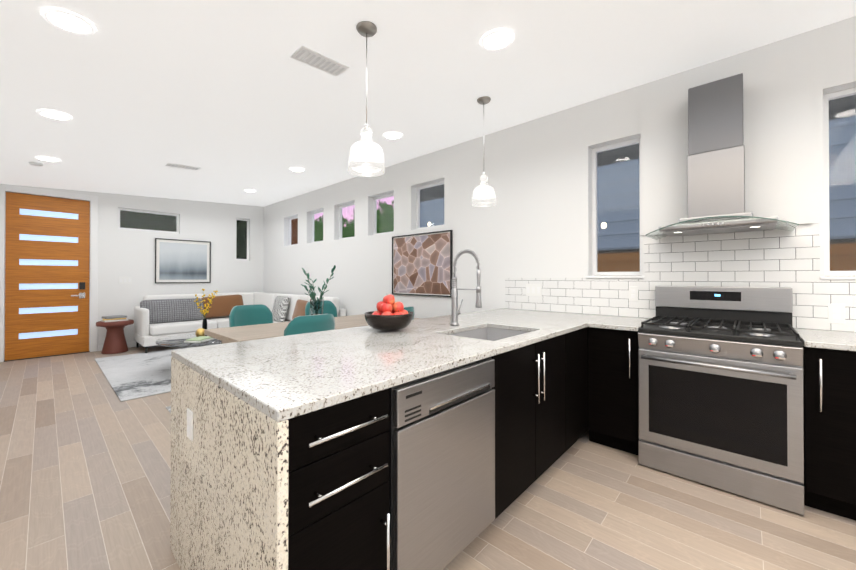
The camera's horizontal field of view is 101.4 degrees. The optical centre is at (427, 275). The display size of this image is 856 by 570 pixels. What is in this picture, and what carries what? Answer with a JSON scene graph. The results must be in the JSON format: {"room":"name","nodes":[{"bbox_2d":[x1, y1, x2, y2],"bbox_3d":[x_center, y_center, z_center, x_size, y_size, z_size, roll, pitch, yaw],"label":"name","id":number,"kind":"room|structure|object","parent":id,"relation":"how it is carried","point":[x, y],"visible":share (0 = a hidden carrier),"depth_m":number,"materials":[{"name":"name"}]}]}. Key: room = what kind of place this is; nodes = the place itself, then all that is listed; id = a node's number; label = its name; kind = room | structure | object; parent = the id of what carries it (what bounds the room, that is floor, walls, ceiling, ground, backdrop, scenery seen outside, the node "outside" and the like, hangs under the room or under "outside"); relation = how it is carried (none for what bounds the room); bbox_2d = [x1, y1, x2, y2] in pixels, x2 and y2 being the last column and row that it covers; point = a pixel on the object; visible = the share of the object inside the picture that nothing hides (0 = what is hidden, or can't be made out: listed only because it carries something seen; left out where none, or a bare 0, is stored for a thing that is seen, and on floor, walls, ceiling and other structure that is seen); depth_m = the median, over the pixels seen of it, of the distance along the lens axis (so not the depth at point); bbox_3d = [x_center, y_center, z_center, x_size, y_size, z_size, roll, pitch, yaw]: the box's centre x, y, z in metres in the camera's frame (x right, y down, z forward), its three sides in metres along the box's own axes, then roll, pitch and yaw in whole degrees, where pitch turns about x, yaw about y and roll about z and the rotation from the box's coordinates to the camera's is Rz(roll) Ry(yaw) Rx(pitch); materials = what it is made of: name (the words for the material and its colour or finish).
{"room":"kitchen","nodes":[
{"label":"kitchen","id":0,"kind":"room"},
{"bbox_2d":[4,184,263,359],"bbox_3d":[-5.410,-0.212,6.280,0.160,3.000,4.760,0,0,42],"label":"wall","id":1,"kind":"structure","parent":0,"point":[125,253],"depth_m":6.53,"materials":[{"name":"white paint"}]},
{"bbox_2d":[5,192,89,360],"bbox_3d":[-5.983,0.018,5.547,0.111,2.521,0.904,0,0,42],"label":"entry door","id":2,"kind":"structure","parent":1,"relation":"in","point":[47,250],"depth_m":5.53,"materials":[{"name":"brown wood"}]},
{"bbox_2d":[0,184,97,361],"bbox_3d":[-6.028,-0.029,5.588,0.178,2.629,1.106,0,0,42],"label":"door frame","id":3,"kind":"structure","parent":1,"relation":"attached to","point":[92,199],"depth_m":5.76,"materials":[{"name":"white"}]},
{"bbox_2d":[98,341,140,350],"bbox_3d":[-5.292,1.238,6.272,0.014,0.100,4.600,0,0,42],"label":"baseboard","id":4,"kind":"structure","parent":1,"relation":"attached to","point":[129,345],"depth_m":6.24,"materials":[{"name":"white"}]},
{"bbox_2d":[118,208,178,233],"bbox_3d":[-5.185,-1.000,6.531,0.040,0.376,0.902,0,0,42],"label":"transom","id":5,"kind":"object","parent":1,"relation":"in","point":[157,213],"visible":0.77,"depth_m":6.53,"materials":[{"name":"white"}]},
{"bbox_2d":[155,238,210,282],"bbox_3d":[-4.762,-0.268,6.846,0.026,0.840,0.910,0,0,42],"label":"picture frame","id":6,"kind":"object","parent":1,"relation":"attached to","point":[182,261],"visible":0.98,"depth_m":6.83,"materials":[{"name":"black"}]},
{"bbox_2d":[236,218,248,260],"bbox_3d":[-4.102,-0.783,7.716,0.040,0.916,0.290,0,0,42],"label":"window","id":7,"kind":"structure","parent":1,"relation":"in","point":[247,236],"depth_m":7.79,"materials":[{"name":"white"}]},
{"bbox_2d":[0,346,855,569],"bbox_3d":[-1.367,1.307,2.688,10.962,0.080,4.920,0,0,42],"label":"floor","id":8,"kind":"structure","parent":0,"point":[85,467],"depth_m":1.89,"materials":[{"name":"brown wood"}]},
{"bbox_2d":[96,315,133,353],"bbox_3d":[-5.241,0.985,5.875,0.480,0.603,0.480,0,0,42],"label":"side table","id":9,"kind":"object","parent":8,"relation":"on","point":[115,339],"visible":1,"depth_m":5.78,"materials":[{"name":"brown wood"}]},
{"bbox_2d":[101,315,127,321],"bbox_3d":[-5.248,0.724,5.870,0.269,0.082,0.329,0,0,42],"label":"books","id":10,"kind":"object","parent":9,"relation":"on","point":[117,318],"depth_m":5.81,"materials":[{"name":"white paper"}]},
{"bbox_2d":[95,347,191,401],"bbox_3d":[-3.228,1.277,5.372,2.710,0.012,2.545,0,0,42],"label":"area rug","id":11,"kind":"object","parent":8,"relation":"on","point":[134,376],"visible":0.42,"depth_m":4.52,"materials":[{"name":"grey fabric"}]},
{"bbox_2d":[155,289,221,346],"bbox_3d":[-3.110,0.740,4.756,1.240,1.088,0.920,0,0,42],"label":"coffee table","id":12,"kind":"object","parent":11,"relation":"on","point":[198,338],"visible":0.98,"depth_m":4.61,"materials":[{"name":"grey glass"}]},
{"bbox_2d":[134,292,345,352],"bbox_3d":[-3.298,0.820,6.008,3.268,0.933,2.255,0,0,42],"label":"sofa","id":13,"kind":"object","parent":8,"relation":"on","point":[156,317],"visible":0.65,"depth_m":6.33,"materials":[{"name":"white fabric"}]},
{"bbox_2d":[229,304,272,326],"bbox_3d":[-1.958,0.816,4.029,0.550,0.921,0.495,0,0,42],"label":"chair","id":14,"kind":"object","parent":8,"relation":"on","point":[244,315],"visible":0.17,"depth_m":4.17,"materials":[{"name":"teal fabric"}]},
{"bbox_2d":[305,300,337,316],"bbox_3d":[-1.362,0.820,4.771,0.550,0.921,0.495,0,0,42],"label":"chair","id":15,"kind":"object","parent":8,"relation":"on","point":[329,307],"visible":0.08,"depth_m":4.99,"materials":[{"name":"teal fabric"}]},
{"bbox_2d":[288,388,389,569],"bbox_3d":[-0.474,0.817,1.249,0.620,0.884,0.352,0,0,42],"label":"base cabinet","id":16,"kind":"object","parent":8,"relation":"on","point":[338,504],"depth_m":1.03,"materials":[{"name":"black wood"}]},
{"bbox_2d":[388,357,494,569],"bbox_3d":[-0.122,0.765,1.601,0.627,0.766,0.625,0,0,42],"label":"dishwasher","id":17,"kind":"object","parent":16,"relation":"in","point":[441,430],"visible":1,"depth_m":1.33,"materials":[{"name":"silver metal"}]},
{"bbox_2d":[492,327,587,466],"bbox_3d":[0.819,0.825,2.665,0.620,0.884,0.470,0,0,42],"label":"base cabinet","id":18,"kind":"object","parent":8,"relation":"on","point":[541,388],"depth_m":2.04,"materials":[{"name":"black wood"}]},
{"bbox_2d":[170,308,606,569],"bbox_3d":[0.215,0.808,2.342,1.104,0.914,2.960,0,0,42],"label":"countertop","id":19,"kind":"structure","parent":18,"relation":"on","point":[243,401],"depth_m":1.28,"materials":[{"name":"white stone"}]},
{"bbox_2d":[187,408,192,440],"bbox_3d":[-0.950,0.595,1.397,0.070,0.115,0.008,0,0,42],"label":"electrical outlet","id":20,"kind":"object","parent":19,"relation":"attached to","point":[189,424],"visible":0.98,"depth_m":1.39,"materials":[{"name":"white plastic"}]},
{"bbox_2d":[364,294,412,330],"bbox_3d":[-0.249,0.233,2.241,0.310,0.233,0.310,0,0,42],"label":"fruit bowl","id":21,"kind":"object","parent":19,"relation":"on","point":[389,315],"visible":1,"depth_m":2.15,"materials":[{"name":"grey ceramic"}]},
{"bbox_2d":[450,249,481,325],"bbox_3d":[0.283,0.086,2.419,0.252,0.529,0.139,0,0,42],"label":"faucet","id":22,"kind":"object","parent":19,"relation":"on","point":[455,312],"visible":1,"depth_m":2.43,"materials":[{"name":"silver metal"}]},
{"bbox_2d":[449,327,527,340],"bbox_3d":[0.393,0.483,2.216,0.444,0.203,0.614,0,0,42],"label":"sink basin","id":23,"kind":"object","parent":19,"relation":"in","point":[490,334],"visible":0.02,"depth_m":2.50,"materials":[{"name":"silver metal"}]},
{"bbox_2d":[638,286,803,514],"bbox_3d":[1.885,0.672,2.307,0.754,1.185,0.742,0,0,42],"label":"range","id":24,"kind":"object","parent":8,"relation":"on","point":[720,391],"visible":1,"depth_m":2.09,"materials":[{"name":"silver metal"}]},
{"bbox_2d":[588,327,855,520],"bbox_3d":[2.259,0.822,2.031,2.397,0.883,0.659,0,0,42],"label":"base cabinet","id":25,"kind":"object","parent":8,"relation":"on","point":[829,382],"visible":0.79,"depth_m":1.86,"materials":[{"name":"black wood"}]},
{"bbox_2d":[590,316,653,331],"bbox_3d":[1.530,0.368,2.708,0.297,0.030,0.650,0,0,42],"label":"countertop","id":26,"kind":"structure","parent":25,"relation":"on","point":[607,322],"depth_m":2.57,"materials":[{"name":"white stone"}]},
{"bbox_2d":[794,328,855,350],"bbox_3d":[2.676,0.362,1.661,1.277,0.030,0.649,0,0,42],"label":"countertop","id":27,"kind":"structure","parent":25,"relation":"on","point":[825,339],"depth_m":1.90,"materials":[{"name":"white stone"}]},
{"bbox_3d":[-1.014,1.267,3.652,1.820,0.010,2.460,0,0,42],"label":"area rug","id":28,"kind":"object","parent":8,"relation":"on","visible":0},
{"bbox_2d":[284,314,334,335],"bbox_3d":[-1.165,0.811,3.237,0.550,0.921,0.495,0,0,42],"label":"chair","id":29,"kind":"object","parent":28,"relation":"on","point":[309,324],"visible":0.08,"depth_m":3.02,"materials":[{"name":"teal fabric"}]},
{"bbox_2d":[204,265,418,343],"bbox_3d":[-1.124,0.582,3.824,0.890,1.384,2.060,0,0,42],"label":"dining table","id":30,"kind":"object","parent":28,"relation":"on","point":[242,333],"visible":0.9,"depth_m":3.51,"materials":[{"name":"brown wood"}]},
{"bbox_2d":[301,265,335,314],"bbox_3d":[-1.206,0.206,3.759,0.325,0.633,0.362,0,0,42],"label":"vase","id":31,"kind":"object","parent":30,"relation":"on","point":[316,305],"depth_m":3.70,"materials":[{"name":"clear glass"}]},
{"bbox_2d":[404,307,413,319],"bbox_3d":[-0.450,0.816,4.020,0.550,0.921,0.495,0,0,42],"label":"chair","id":32,"kind":"object","parent":28,"relation":"on","point":[410,309],"visible":0.08,"depth_m":3.92,"materials":[{"name":"teal fabric"}]},
{"bbox_2d":[0,0,855,206],"bbox_3d":[-1.367,-1.509,2.705,10.962,0.395,4.920,0,0,42],"label":"ceiling","id":33,"kind":"structure","parent":0,"point":[233,100],"depth_m":2.60,"materials":[{"name":"white paint"}]},
{"bbox_2d":[29,161,42,166],"bbox_3d":[-4.816,-1.365,4.309,0.120,0.030,0.120,0,0,42],"label":"smoke detector","id":34,"kind":"object","parent":33,"relation":"attached to","point":[38,164],"visible":1,"depth_m":4.28,"materials":[{"name":"white plastic"}]},
{"bbox_2d":[35,156,60,161],"bbox_3d":[-4.519,-1.381,4.174,0.214,0.020,0.214,0,0,42],"label":"recessed light","id":35,"kind":"object","parent":33,"relation":"in","point":[49,159],"visible":0.88,"depth_m":4.18,"materials":[{"name":"white"}]},
{"bbox_2d":[37,110,72,120],"bbox_3d":[-3.244,-1.389,3.050,0.214,0.020,0.214,0,0,42],"label":"recessed light","id":36,"kind":"object","parent":33,"relation":"in","point":[55,115],"visible":0.98,"depth_m":3.05,"materials":[{"name":"white"}]},
{"bbox_2d":[41,8,95,34],"bbox_3d":[-1.983,-1.398,1.939,0.214,0.020,0.214,0,0,42],"label":"recessed light","id":37,"kind":"object","parent":33,"relation":"in","point":[68,21],"visible":1,"depth_m":1.93,"materials":[{"name":"white"}]},
{"bbox_2d":[165,163,199,169],"bbox_3d":[-3.276,-1.451,4.691,0.160,0.033,0.360,0,0,42],"label":"ceiling vent","id":38,"kind":"object","parent":33,"relation":"in","point":[181,166],"visible":1,"depth_m":4.66,"materials":[{"name":"white metal"}]},
{"bbox_2d":[290,168,304,171],"bbox_3d":[-1.884,-1.521,5.059,0.214,0.020,0.214,0,0,42],"label":"recessed light","id":39,"kind":"object","parent":33,"relation":"in","point":[297,169],"visible":0.88,"depth_m":5.05,"materials":[{"name":"white"}]},
{"bbox_2d":[290,45,348,75],"bbox_3d":[-0.737,-1.467,2.414,0.160,0.033,0.360,0,0,42],"label":"ceiling vent","id":40,"kind":"object","parent":33,"relation":"in","point":[308,56],"visible":1,"depth_m":2.39,"materials":[{"name":"white metal"}]},
{"bbox_2d":[348,21,384,176],"bbox_3d":[-0.366,-1.046,2.091,0.218,0.859,0.218,0,0,42],"label":"pendant light","id":41,"kind":"object","parent":33,"relation":"hanging from","point":[366,157],"visible":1,"depth_m":2.05,"materials":[{"name":"white glass"}]},
{"bbox_2d":[383,132,402,139],"bbox_3d":[-0.386,-1.536,3.867,0.214,0.020,0.214,0,0,42],"label":"recessed light","id":42,"kind":"object","parent":33,"relation":"in","point":[393,135],"visible":1,"depth_m":3.86,"materials":[{"name":"white"}]},
{"bbox_2d":[472,96,496,206],"bbox_3d":[0.492,-1.085,3.086,0.218,0.928,0.218,0,0,42],"label":"pendant light","id":43,"kind":"object","parent":33,"relation":"hanging from","point":[483,193],"visible":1,"depth_m":3.03,"materials":[{"name":"white glass"}]},
{"bbox_2d":[480,29,513,50],"bbox_3d":[0.445,-1.508,2.255,0.214,0.020,0.214,0,0,42],"label":"recessed light","id":44,"kind":"object","parent":33,"relation":"in","point":[498,39],"visible":1,"depth_m":2.25,"materials":[{"name":"white"}]},
{"bbox_2d":[263,16,855,331],"bbox_3d":[0.237,-0.223,4.454,10.962,3.000,0.160,0,0,42],"label":"wall","id":45,"kind":"structure","parent":0,"point":[535,221],"depth_m":3.83,"materials":[{"name":"white paint"}]},
{"bbox_2d":[289,216,297,245],"bbox_3d":[-2.706,-0.904,7.201,0.586,0.601,0.040,0,0,42],"label":"window","id":46,"kind":"structure","parent":45,"relation":"in","point":[290,223],"depth_m":7.36,"materials":[{"name":"white"}]},
{"bbox_2d":[312,210,322,242],"bbox_3d":[-2.013,-0.907,6.568,0.586,0.601,0.040,0,0,42],"label":"window","id":47,"kind":"structure","parent":45,"relation":"in","point":[317,212],"depth_m":6.73,"materials":[{"name":"white"}]},
{"bbox_2d":[339,202,354,238],"bbox_3d":[-1.319,-0.911,5.934,0.586,0.601,0.040,0,0,42],"label":"window","id":48,"kind":"structure","parent":45,"relation":"in","point":[340,218],"depth_m":6.10,"materials":[{"name":"white"}]},
{"bbox_2d":[373,193,393,234],"bbox_3d":[-0.626,-0.915,5.301,0.586,0.601,0.040,0,0,42],"label":"window","id":49,"kind":"structure","parent":45,"relation":"in","point":[375,218],"depth_m":5.46,"materials":[{"name":"white"}]},
{"bbox_2d":[392,230,452,296],"bbox_3d":[-0.108,-0.141,4.638,1.080,0.820,0.026,0,0,42],"label":"framed picture","id":50,"kind":"object","parent":45,"relation":"attached to","point":[422,264],"visible":0.9,"depth_m":4.59,"materials":[{"name":"black"}]},
{"bbox_2d":[416,181,443,228],"bbox_3d":[0.067,-0.919,4.668,0.586,0.601,0.040,0,0,42],"label":"window","id":51,"kind":"structure","parent":45,"relation":"in","point":[418,192],"depth_m":4.83,"materials":[{"name":"white"}]},
{"bbox_2d":[586,276,643,277],"bbox_3d":[1.623,0.015,3.066,0.465,0.020,0.020,0,0,42],"label":"window sill","id":52,"kind":"structure","parent":45,"relation":"attached to","point":[586,276],"depth_m":3.05,"materials":[{"name":"white"}]},
{"bbox_2d":[592,138,641,275],"bbox_3d":[1.711,-0.593,3.165,0.421,1.190,0.040,0,0,42],"label":"window","id":53,"kind":"structure","parent":45,"relation":"in","point":[595,151],"depth_m":3.24,"materials":[{"name":"white"}]},
{"bbox_2d":[505,223,855,331],"bbox_3d":[2.105,0.010,2.633,3.430,0.686,0.008,0,0,42],"label":"tile backsplash","id":54,"kind":"structure","parent":45,"relation":"attached to","point":[775,258],"depth_m":2.59,"materials":[{"name":"white tile"}]},
{"bbox_2d":[526,284,541,295],"bbox_3d":[1.073,0.150,3.563,0.170,0.125,0.008,0,0,42],"label":"light switch","id":55,"kind":"object","parent":54,"relation":"attached to","point":[533,289],"visible":1,"depth_m":3.56,"materials":[{"name":"white plastic"}]},
{"bbox_2d":[629,286,637,300],"bbox_3d":[1.734,0.156,2.960,0.070,0.125,0.008,0,0,42],"label":"electrical outlet","id":56,"kind":"object","parent":54,"relation":"attached to","point":[633,293],"visible":1,"depth_m":2.96,"materials":[{"name":"white plastic"}]},
{"bbox_2d":[828,303,844,323],"bbox_3d":[2.565,0.241,2.201,0.070,0.125,0.008,0,0,42],"label":"electrical outlet","id":57,"kind":"object","parent":54,"relation":"attached to","point":[836,313],"visible":1,"depth_m":2.20,"materials":[{"name":"white plastic"}]},
{"bbox_2d":[640,44,812,235],"bbox_3d":[2.131,-0.914,2.597,0.964,1.160,0.035,0,0,42],"label":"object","id":58,"kind":"structure","parent":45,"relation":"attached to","point":[777,110],"depth_m":2.43,"materials":[{"name":"white paint"}]},
{"bbox_2d":[645,73,798,239],"bbox_3d":[1.969,-0.811,2.408,0.770,1.047,0.508,0,0,42],"label":"range hood","id":59,"kind":"object","parent":58,"relation":"attached to","point":[716,177],"visible":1,"depth_m":2.39,"materials":[{"name":"silver metal"}]},
{"bbox_2d":[820,277,855,279],"bbox_3d":[2.687,0.017,2.094,0.464,0.020,0.020,0,0,42],"label":"window sill","id":60,"kind":"structure","parent":45,"relation":"attached to","point":[837,278],"depth_m":2.19,"materials":[{"name":"white"}]},
{"bbox_2d":[823,87,855,275],"bbox_3d":[2.774,-0.595,2.194,0.420,1.198,0.040,0,0,42],"label":"window","id":61,"kind":"structure","parent":45,"relation":"in","point":[826,110],"depth_m":2.30,"materials":[{"name":"white"}]},
{"label":"outside","id":62,"kind":"structure","parent":0,"visible":0},
{"bbox_2d":[291,218,297,244],"bbox_3d":[-4.301,-1.088,10.284,2.600,5.200,0.040,0,0,42],"label":"wall","id":63,"kind":"structure","parent":62,"point":[294,231],"depth_m":9.70,"materials":[{"name":"brown wood"}]},
{"bbox_2d":[314,196,393,241],"bbox_3d":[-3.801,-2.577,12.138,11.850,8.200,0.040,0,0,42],"label":"trees","id":64,"kind":"object","parent":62,"point":[348,229],"depth_m":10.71,"materials":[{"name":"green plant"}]},
{"bbox_2d":[420,95,855,275],"bbox_3d":[2.796,-1.127,3.782,9.150,5.200,0.070,0,0,42],"label":"window","id":65,"kind":"structure","parent":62,"point":[611,224],"depth_m":4.12,"materials":[{"name":"glass"}]},
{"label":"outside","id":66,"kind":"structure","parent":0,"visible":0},
{"bbox_2d":[120,210,246,258],"bbox_3d":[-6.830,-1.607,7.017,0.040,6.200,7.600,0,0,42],"label":"trees","id":67,"kind":"object","parent":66,"point":[241,243],"depth_m":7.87,"materials":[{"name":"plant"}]}
]}

